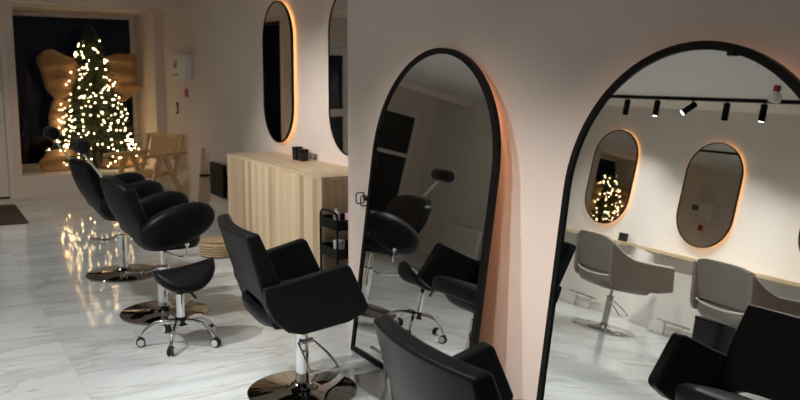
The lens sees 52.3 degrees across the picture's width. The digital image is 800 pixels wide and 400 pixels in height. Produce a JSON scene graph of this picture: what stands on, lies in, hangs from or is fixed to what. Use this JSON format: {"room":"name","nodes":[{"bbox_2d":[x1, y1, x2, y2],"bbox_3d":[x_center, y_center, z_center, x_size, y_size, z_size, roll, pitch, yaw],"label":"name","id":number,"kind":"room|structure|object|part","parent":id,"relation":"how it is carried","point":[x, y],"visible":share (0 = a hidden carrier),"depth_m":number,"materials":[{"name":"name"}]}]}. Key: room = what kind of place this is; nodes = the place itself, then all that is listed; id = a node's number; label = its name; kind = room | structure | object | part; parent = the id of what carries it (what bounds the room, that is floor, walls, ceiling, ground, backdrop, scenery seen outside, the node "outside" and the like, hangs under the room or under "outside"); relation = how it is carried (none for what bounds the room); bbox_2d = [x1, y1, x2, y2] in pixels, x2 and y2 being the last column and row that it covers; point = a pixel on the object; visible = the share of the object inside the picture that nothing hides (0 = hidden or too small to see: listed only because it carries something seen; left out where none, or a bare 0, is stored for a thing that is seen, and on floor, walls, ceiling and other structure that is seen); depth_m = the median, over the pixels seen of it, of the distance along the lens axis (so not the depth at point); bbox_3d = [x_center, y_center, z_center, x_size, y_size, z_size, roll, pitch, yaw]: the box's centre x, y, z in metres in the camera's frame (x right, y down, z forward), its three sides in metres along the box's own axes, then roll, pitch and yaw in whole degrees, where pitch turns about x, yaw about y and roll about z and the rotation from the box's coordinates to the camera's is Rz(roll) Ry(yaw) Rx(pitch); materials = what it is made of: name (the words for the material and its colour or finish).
{"room":"salon","nodes":[
{"label":"salon","id":0,"kind":"room"},
{"bbox_2d":[0,2,167,191],"bbox_3d":[-6.367,-1.331,10.855,6.100,2.610,1.300,-5,10,-30],"label":"window frame","id":1,"kind":"structure","parent":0,"point":[147,27],"depth_m":11.76,"materials":[{"name":"paint"}]},
{"bbox_2d":[0,32,15,198],"bbox_3d":[-5.687,-1.078,10.580,1.140,2.200,0.124,-5,10,-30],"label":"door","id":2,"kind":"structure","parent":1,"relation":"in","point":[7,180],"depth_m":10.85,"materials":[{"name":"painted wood"},{"name":"metal"}]},
{"bbox_2d":[12,12,138,166],"bbox_3d":[-4.949,-1.665,12.380,1.820,2.260,0.090,-5,10,-30],"label":"window","id":3,"kind":"structure","parent":1,"relation":"in","point":[33,33],"depth_m":12.17,"materials":[{"name":"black glass"}]},
{"bbox_2d":[12,6,147,15],"bbox_3d":[-4.733,-2.745,11.754,1.920,0.065,1.250,-5,10,-30],"label":"wall niche","id":4,"kind":"object","parent":1,"relation":"attached to","point":[14,8],"visible":0.46,"depth_m":11.69,"materials":[{"name":"paint"}]},
{"bbox_2d":[22,162,158,190],"bbox_3d":[-4.640,-0.325,12.038,1.820,0.285,1.300,-5,10,-30],"label":"windowsill","id":5,"kind":"structure","parent":1,"relation":"attached to","point":[34,178],"depth_m":11.27,"materials":[{"name":"white"}]},
{"bbox_2d":[39,148,82,171],"bbox_3d":[-4.871,-0.571,11.722,0.598,0.343,0.363,-5,10,-30],"label":"burlap sack","id":6,"kind":"object","parent":5,"relation":"on","point":[52,161],"visible":0.76,"depth_m":11.59,"materials":[{"name":"beige fabric"}]},
{"bbox_2d":[52,26,142,167],"bbox_3d":[-4.481,-1.496,11.897,1.397,2.075,1.279,-5,10,-30],"label":"tree","id":7,"kind":"object","parent":5,"relation":"on","point":[95,109],"visible":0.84,"depth_m":11.82,"materials":[{"name":"green plant"}]},
{"bbox_2d":[36,49,142,142],"bbox_3d":[-4.503,-1.521,11.949,1.468,1.336,0.303,-5,10,-30],"label":"bow","id":8,"kind":"object","parent":7,"relation":"attached to","point":[55,68],"visible":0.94,"depth_m":11.73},
{"bbox_2d":[49,32,138,166],"bbox_3d":[-4.481,-1.481,11.938,1.318,1.933,1.142,-5,10,-30],"label":"string lights","id":9,"kind":"object","parent":7,"relation":"attached to","point":[95,32],"visible":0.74,"depth_m":11.68,"materials":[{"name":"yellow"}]},
{"bbox_2d":[97,155,141,168],"bbox_3d":[-4.184,-0.580,12.210,0.673,0.206,0.553,-5,10,-30],"label":"tree skirt","id":10,"kind":"object","parent":5,"relation":"on","point":[106,163],"visible":0.46,"depth_m":11.99,"materials":[{"name":"beige fabric"}]},
{"bbox_2d":[15,183,167,197],"bbox_3d":[-4.294,-0.140,11.499,2.050,0.085,0.018,-5,10,-30],"label":"baseboard","id":11,"kind":"structure","parent":1,"relation":"attached to","point":[56,192],"depth_m":11.19,"materials":[{"name":"white"}]},
{"bbox_2d":[0,189,387,399],"bbox_3d":[-2.213,1.092,4.059,6.400,0.100,15.170,-5,10,-30],"label":"floor","id":12,"kind":"structure","parent":0,"point":[63,335],"depth_m":5.28,"materials":[{"name":"stone"}]},
{"bbox_2d":[0,204,28,225],"bbox_3d":[-4.978,0.194,9.511,1.030,0.012,1.500,-5,10,-30],"label":"doormat","id":13,"kind":"object","parent":12,"relation":"on","point":[10,214],"visible":1,"depth_m":9.50,"materials":[{"name":"brown fabric"}]},
{"bbox_2d":[43,126,163,282],"bbox_3d":[-2.406,0.016,6.659,0.852,1.247,0.793,-5,10,-30],"label":"reclining chair","id":14,"kind":"object","parent":12,"relation":"on","point":[87,180],"visible":0.73,"depth_m":6.54,"materials":[{"name":"black leather"}]},
{"bbox_3d":[-2.482,-0.100,6.630,0.369,0.485,0.570,-5,10,-30],"label":"backrest","id":15,"kind":"part","parent":14,"relation":"part of","materials":[{"name":"black leather"}]},
{"bbox_3d":[-2.433,0.317,6.702,0.228,0.042,0.031,-6,11,-38],"label":"pump lever","id":16,"kind":"part","parent":14,"relation":"part of","materials":[{"name":"silver metal"}]},
{"bbox_3d":[-2.287,0.072,6.773,0.400,0.133,0.500,-5,10,-30],"label":"seat","id":17,"kind":"part","parent":14,"relation":"part of","materials":[{"name":"black leather"}]},
{"bbox_3d":[-2.442,-0.084,7.022,0.510,0.300,0.111,-5,10,-30],"label":"armrest","id":18,"kind":"part","parent":14,"relation":"part of","materials":[{"name":"black leather"}]},
{"bbox_3d":[-2.127,-0.002,6.491,0.510,0.300,0.111,-5,10,-30],"label":"armrest","id":19,"kind":"part","parent":14,"relation":"part of","materials":[{"name":"black leather"}]},
{"bbox_2d":[69,137,214,325],"bbox_3d":[-1.743,0.189,5.543,0.852,1.247,0.793,-5,10,-30],"label":"reclining chair","id":20,"kind":"object","parent":12,"relation":"on","point":[165,221],"visible":0.99,"depth_m":5.37,"materials":[{"name":"black leather"}]},
{"bbox_3d":[-1.818,0.072,5.514,0.369,0.485,0.570,-5,10,-30],"label":"backrest","id":21,"kind":"part","parent":20,"relation":"part of","materials":[{"name":"black leather"}]},
{"bbox_3d":[-1.769,0.489,5.585,0.228,0.042,0.031,-6,11,-38],"label":"pump lever","id":22,"kind":"part","parent":20,"relation":"part of","materials":[{"name":"silver metal"}]},
{"bbox_3d":[-1.779,0.089,5.906,0.510,0.300,0.111,-5,10,-30],"label":"armrest","id":23,"kind":"part","parent":20,"relation":"part of","materials":[{"name":"black leather"}]},
{"bbox_3d":[-1.623,0.245,5.657,0.400,0.133,0.500,-5,10,-30],"label":"seat","id":24,"kind":"part","parent":20,"relation":"part of","materials":[{"name":"black leather"}]},
{"bbox_3d":[-1.487,0.320,5.381,0.254,0.113,0.033,5,10,29],"label":"recline lever","id":25,"kind":"part","parent":20,"relation":"part of","materials":[{"name":"silver metal"}]},
{"bbox_3d":[-1.463,0.171,5.375,0.510,0.300,0.111,-5,10,-30],"label":"armrest","id":26,"kind":"part","parent":20,"relation":"part of","materials":[{"name":"black leather"}]},
{"bbox_2d":[103,132,185,192],"bbox_3d":[-3.366,-0.428,10.813,0.700,0.870,0.820,5,10,28],"label":"armchair","id":27,"kind":"object","parent":12,"relation":"on","point":[163,145],"visible":0.88,"depth_m":10.90,"materials":[{"name":"brown wood"}]},
{"bbox_3d":[-3.728,-0.294,10.819,0.044,0.600,0.330,5,10,28],"label":"leg","id":28,"kind":"part","parent":27,"relation":"part of","materials":[{"name":"brown wood"}]},
{"bbox_3d":[-3.637,-0.635,10.931,0.080,0.040,0.820,5,10,28],"label":"armrest","id":29,"kind":"part","parent":27,"relation":"part of","materials":[{"name":"brown wood"}]},
{"bbox_3d":[-3.548,-0.343,11.145,0.044,0.600,0.380,5,10,28],"label":"leg","id":30,"kind":"part","parent":27,"relation":"part of","materials":[{"name":"brown wood"}]},
{"bbox_3d":[-3.376,-0.346,10.807,0.580,0.050,0.580,5,10,28],"label":"seat frame","id":31,"kind":"part","parent":27,"relation":"part of","materials":[{"name":"brown wood"}]},
{"bbox_3d":[-3.494,-0.642,11.186,0.040,0.540,0.200,5,10,28],"label":"post","id":32,"kind":"part","parent":27,"relation":"part of","materials":[{"name":"brown wood"}]},
{"bbox_3d":[-3.376,-0.362,10.805,0.460,0.012,0.500,5,10,28],"label":"seat","id":33,"kind":"part","parent":27,"relation":"part of","materials":[{"name":"fabric"}]},
{"bbox_3d":[-3.183,-0.247,10.526,0.044,0.600,0.330,5,10,28],"label":"leg","id":34,"kind":"part","parent":27,"relation":"part of","materials":[{"name":"brown wood"}]},
{"bbox_3d":[-3.093,-0.587,10.639,0.080,0.040,0.820,5,10,28],"label":"armrest","id":35,"kind":"part","parent":27,"relation":"part of","materials":[{"name":"brown wood"}]},
{"bbox_3d":[-3.209,-0.732,11.056,0.464,0.280,0.092,5,10,28],"label":"panel","id":36,"kind":"part","parent":27,"relation":"part of","materials":[{"name":"wicker"}]},
{"bbox_3d":[-3.211,-0.732,11.053,0.540,0.340,0.125,5,10,28],"label":"rail","id":37,"kind":"part","parent":27,"relation":"part of","materials":[{"name":"brown wood"}]},
{"bbox_3d":[-3.004,-0.295,10.852,0.044,0.600,0.380,5,10,28],"label":"leg","id":38,"kind":"part","parent":27,"relation":"part of","materials":[{"name":"brown wood"}]},
{"bbox_3d":[-2.959,-0.595,10.898,0.040,0.540,0.200,5,10,28],"label":"post","id":39,"kind":"part","parent":27,"relation":"part of","materials":[{"name":"brown wood"}]},
{"bbox_2d":[136,257,220,355],"bbox_3d":[-1.374,0.631,5.060,0.521,0.522,0.513,-5,10,-30],"label":"stool","id":40,"kind":"object","parent":12,"relation":"on","point":[193,277],"visible":1,"depth_m":4.99,"materials":[{"name":"black leather"}]},
{"bbox_3d":[-1.492,0.787,5.031,0.217,0.106,0.034,-3,9,-18],"label":"leg","id":41,"kind":"part","parent":40,"relation":"part of","materials":[{"name":"silver metal"}]},
{"bbox_3d":[-1.443,0.764,5.183,0.034,0.106,0.217,-6,11,-36],"label":"leg","id":42,"kind":"part","parent":40,"relation":"part of","materials":[{"name":"silver metal"}]},
{"bbox_3d":[-1.361,0.801,4.939,0.034,0.106,0.217,0,9,0],"label":"leg","id":43,"kind":"part","parent":40,"relation":"part of","materials":[{"name":"silver metal"}]},
{"bbox_3d":[-1.334,0.459,5.040,0.376,0.176,0.322,-5,10,-30],"label":"seat","id":44,"kind":"part","parent":40,"relation":"part of","materials":[{"name":"black leather"}]},
{"bbox_3d":[-1.329,0.529,4.981,0.120,0.117,0.243,-5,10,-30],"label":"seat mount","id":45,"kind":"part","parent":40,"relation":"part of","materials":[{"name":"black plastic"}]},
{"bbox_3d":[-1.282,0.765,5.184,0.034,0.106,0.217,6,11,35],"label":"leg","id":46,"kind":"part","parent":40,"relation":"part of","materials":[{"name":"silver metal"}]},
{"bbox_3d":[-1.232,0.788,5.033,0.217,0.106,0.034,3,9,17],"label":"leg","id":47,"kind":"part","parent":40,"relation":"part of","materials":[{"name":"silver metal"}]},
{"bbox_2d":[198,147,210,204],"bbox_3d":[-2.487,-0.286,10.267,0.190,0.758,0.211,-5,10,-30],"label":"wooden stand","id":48,"kind":"object","parent":12,"relation":"on","point":[204,196],"visible":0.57,"depth_m":10.20,"materials":[{"name":"brown wood"}]},
{"bbox_2d":[199,236,228,257],"bbox_3d":[-1.690,0.433,7.571,0.346,0.157,0.346,-5,10,-30],"label":"woven pouf","id":49,"kind":"object","parent":12,"relation":"on","point":[211,246],"visible":0.6,"depth_m":7.43,"materials":[{"name":"wicker"}]},
{"bbox_3d":[-1.689,0.366,7.561,0.316,0.021,0.316,-5,10,-30],"label":"lid","id":50,"kind":"part","parent":49,"relation":"part of","materials":[{"name":"wicker"}]},
{"bbox_2d":[227,151,347,269],"bbox_3d":[-0.941,0.106,7.309,0.502,0.890,2.208,-5,10,-30],"label":"console","id":51,"kind":"object","parent":12,"relation":"on","point":[279,198],"visible":0.71,"depth_m":6.92},
{"bbox_2d":[227,151,347,180],"bbox_3d":[-0.938,-0.321,7.244,0.502,0.025,2.208,-5,10,-30],"label":"countertop","id":52,"kind":"structure","parent":51,"relation":"on","point":[319,170],"depth_m":7.02,"materials":[{"name":"brown wood"}]},
{"bbox_2d":[292,146,302,159],"bbox_3d":[-0.938,-0.429,7.474,0.074,0.120,0.094,-5,10,-30],"label":"product box","id":53,"kind":"object","parent":51,"relation":"on","point":[294,148],"visible":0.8,"depth_m":7.44,"materials":[{"name":"black plastic"}]},
{"bbox_3d":[-0.938,-0.471,7.467,0.074,0.035,0.094,-5,10,-30],"label":"lid","id":54,"kind":"part","parent":53,"relation":"part of","materials":[{"name":"black metal"}]},
{"bbox_2d":[297,148,308,160],"bbox_3d":[-0.878,-0.408,7.372,0.074,0.108,0.094,-5,10,-30],"label":"product box","id":55,"kind":"object","parent":51,"relation":"on","point":[302,153],"visible":1,"depth_m":7.34,"materials":[{"name":"black plastic"}]},
{"bbox_3d":[-0.877,-0.446,7.367,0.074,0.032,0.094,-5,10,-30],"label":"lid","id":56,"kind":"part","parent":55,"relation":"part of","materials":[{"name":"black metal"}]},
{"bbox_3d":[-0.383,0.262,6.386,0.458,0.865,0.022,-5,10,-30],"label":"panel","id":57,"kind":"part","parent":51,"relation":"part of","materials":[{"name":"brown wood"}]},
{"bbox_2d":[217,214,367,399],"bbox_3d":[-0.561,0.558,4.219,0.684,0.927,0.739,-4,9,-24],"label":"chair","id":58,"kind":"object","parent":12,"relation":"on","point":[284,286],"visible":1,"depth_m":3.95,"materials":[{"name":"black leather"}]},
{"bbox_3d":[-0.739,0.344,4.105,0.292,0.473,0.633,-4,9,-24],"label":"backrest","id":59,"kind":"part","parent":58,"relation":"part of","materials":[{"name":"black leather"}]},
{"bbox_3d":[-0.670,0.389,4.503,0.516,0.330,0.068,-4,10,-28],"label":"armrest","id":60,"kind":"part","parent":58,"relation":"part of","materials":[{"name":"black leather"}]},
{"bbox_3d":[-0.403,0.478,3.920,0.515,0.330,0.068,-3,9,-20],"label":"armrest","id":61,"kind":"part","parent":58,"relation":"part of","materials":[{"name":"black leather"}]},
{"bbox_3d":[-0.438,0.795,4.194,0.186,0.129,0.190,-7,12,-42],"label":"pump lever","id":62,"kind":"part","parent":58,"relation":"part of","materials":[{"name":"silver metal"}]},
{"bbox_2d":[319,208,347,269],"bbox_3d":[-0.406,0.393,6.157,0.334,0.673,0.306,-5,10,-30],"label":"trolley","id":63,"kind":"object","parent":12,"relation":"on","point":[326,248],"visible":0.41,"depth_m":6.03,"materials":[{"name":"black metal"}]},
{"bbox_3d":[-0.602,0.389,6.208,0.018,0.575,0.017,-5,10,-30],"label":"post","id":64,"kind":"part","parent":63,"relation":"part of","materials":[{"name":"black metal"}]},
{"bbox_3d":[-0.528,0.100,6.039,0.018,0.061,0.303,-5,10,-30],"label":"handle","id":65,"kind":"part","parent":63,"relation":"part of","materials":[{"name":"black metal"}]},
{"bbox_2d":[319,213,347,230],"bbox_3d":[-0.405,0.160,6.122,0.300,0.075,0.300,-5,10,-30],"label":"tray","id":66,"kind":"object","parent":63,"relation":"on","point":[326,220],"depth_m":6.02,"materials":[{"name":"black metal"}]},
{"bbox_2d":[320,240,347,259],"bbox_3d":[-0.406,0.373,6.154,0.300,0.075,0.300,-5,10,-30],"label":"tray","id":67,"kind":"object","parent":63,"relation":"on","point":[326,248],"depth_m":6.04,"materials":[{"name":"black metal"}]},
{"bbox_2d":[333,208,339,220],"bbox_3d":[-0.477,0.125,6.121,0.056,0.126,0.056,-5,10,-30],"label":"spray bottle","id":68,"kind":"object","parent":63,"relation":"on","point":[336,209],"visible":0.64,"depth_m":6.10,"materials":[{"name":"grey plastic"}]},
{"bbox_3d":[-0.457,0.426,5.964,0.018,0.575,0.017,-5,10,-30],"label":"post","id":69,"kind":"part","parent":63,"relation":"part of","materials":[{"name":"black metal"}]},
{"bbox_2d":[333,239,344,249],"bbox_3d":[-0.459,0.352,6.143,0.090,0.101,0.090,-5,10,-30],"label":"tub","id":70,"kind":"object","parent":63,"relation":"on","point":[341,241],"visible":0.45,"depth_m":6.11,"materials":[{"name":"grey"}]},
{"bbox_2d":[348,346,391,399],"bbox_3d":[-0.081,0.928,4.344,0.205,0.163,0.480,-5,10,-30],"label":"footrest","id":71,"kind":"object","parent":12,"relation":"on","point":[376,383],"visible":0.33,"depth_m":4.43,"materials":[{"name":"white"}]},
{"bbox_3d":[-0.082,1.004,4.355,0.205,0.010,0.480,-5,10,-30],"label":"plate","id":72,"kind":"part","parent":71,"relation":"part of","materials":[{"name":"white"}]},
{"bbox_3d":[-0.090,0.909,4.488,0.045,0.143,0.022,-5,10,-30],"label":"post","id":73,"kind":"part","parent":71,"relation":"part of","materials":[{"name":"silver metal"}]},
{"bbox_2d":[350,48,500,369],"bbox_3d":[0.122,0.094,4.382,0.260,1.801,1.217,-5,10,-30],"label":"floor mirror","id":74,"kind":"object","parent":12,"relation":"on","point":[436,158],"visible":0.98,"depth_m":4.29,"materials":[{"name":"black mirror"}]},
{"bbox_2d":[374,314,520,399],"bbox_3d":[0.319,0.833,2.652,0.684,0.862,0.736,-4,10,-27],"label":"chair","id":75,"kind":"object","parent":12,"relation":"on","point":[416,370],"visible":1,"depth_m":2.45,"materials":[{"name":"black leather"}]},
{"bbox_3d":[0.195,0.697,2.933,0.516,0.330,0.068,-5,10,-31],"label":"armrest","id":76,"kind":"part","parent":75,"relation":"part of","materials":[{"name":"black leather"}]},
{"bbox_2d":[536,41,799,399],"bbox_3d":[0.974,0.327,2.947,0.251,1.780,1.210,-5,10,-30],"label":"floor mirror","id":77,"kind":"object","parent":12,"relation":"on","point":[676,272],"visible":1,"depth_m":2.90,"materials":[{"name":"black mirror"}]},
{"bbox_2d":[162,0,347,207],"bbox_3d":[-1.849,-1.079,9.355,0.150,2.610,8.500,-5,10,-30],"label":"wall","id":78,"kind":"structure","parent":0,"point":[223,113],"depth_m":9.17,"materials":[{"name":"paint"}]},
{"bbox_2d":[176,102,178,113],"bbox_3d":[-3.088,-1.272,11.288,0.019,0.160,0.100,-5,10,-30],"label":"wall socket","id":79,"kind":"object","parent":78,"relation":"attached to","point":[177,108],"visible":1,"depth_m":11.26,"materials":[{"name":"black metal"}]},
{"bbox_2d":[172,54,191,79],"bbox_3d":[-2.875,-1.746,10.754,0.119,0.330,0.540,-5,10,-30],"label":"wall control box","id":80,"kind":"object","parent":78,"relation":"attached to","point":[182,64],"visible":1,"depth_m":10.56,"materials":[{"name":"white plastic"}]},
{"bbox_2d":[184,88,189,97],"bbox_3d":[-2.834,-1.421,10.811,0.040,0.120,0.170,-5,10,-30],"label":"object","id":81,"kind":"object","parent":78,"relation":"attached to","point":[186,90],"visible":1,"depth_m":10.75,"materials":[{"name":"red plastic"}]},
{"bbox_2d":[168,183,228,213],"bbox_3d":[-1.597,0.261,8.949,0.015,0.085,7.200,-5,10,-30],"label":"baseboard","id":82,"kind":"structure","parent":78,"relation":"attached to","point":[215,206],"depth_m":10.74,"materials":[{"name":"white"}]},
{"bbox_2d":[210,161,227,198],"bbox_3d":[-2.177,-0.245,9.817,0.069,0.400,0.500,-5,10,-30],"label":"wall heater","id":83,"kind":"object","parent":78,"relation":"attached to","point":[218,176],"visible":1,"depth_m":9.73,"materials":[{"name":"black metal"}]},
{"bbox_2d":[262,1,293,142],"bbox_3d":[-1.184,-1.247,7.987,0.052,1.370,0.740,-5,10,-30],"label":"oval mirror","id":84,"kind":"object","parent":78,"relation":"attached to","point":[277,34],"visible":1,"depth_m":7.95,"materials":[{"name":"black mirror"}]},
{"bbox_2d":[328,0,347,155],"bbox_3d":[-0.404,-1.044,6.675,0.052,1.370,0.740,-5,10,-30],"label":"oval mirror","id":85,"kind":"object","parent":78,"relation":"attached to","point":[337,26],"visible":0.41,"depth_m":6.82,"materials":[{"name":"black mirror"}]},
{"bbox_2d":[347,0,799,399],"bbox_3d":[1.989,0.021,2.242,0.825,2.610,7.800,-5,10,-30],"label":"wall","id":86,"kind":"structure","parent":0,"point":[546,65],"depth_m":3.80,"materials":[{"name":"paint"}]},
{"bbox_2d":[355,192,366,206],"bbox_3d":[-0.242,0.024,5.188,0.065,0.142,0.058,-5,10,-30],"label":"holder","id":87,"kind":"object","parent":86,"relation":"attached to","point":[364,196],"visible":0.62,"depth_m":5.19,"materials":[{"name":"black metal"}]},
{"bbox_3d":[-2.231,-1.596,3.708,6.400,0.100,15.300,-5,10,-30],"label":"ceiling","id":88,"kind":"structure","parent":0,"visible":0},
{"bbox_2d":[0,0,181,9],"bbox_3d":[-5.549,-2.361,9.304,6.100,0.100,0.200,-5,10,-30],"label":"ceiling beam","id":89,"kind":"structure","parent":88,"relation":"attached to","point":[141,4],"depth_m":10.36,"materials":[{"name":"paint"}]}
]}

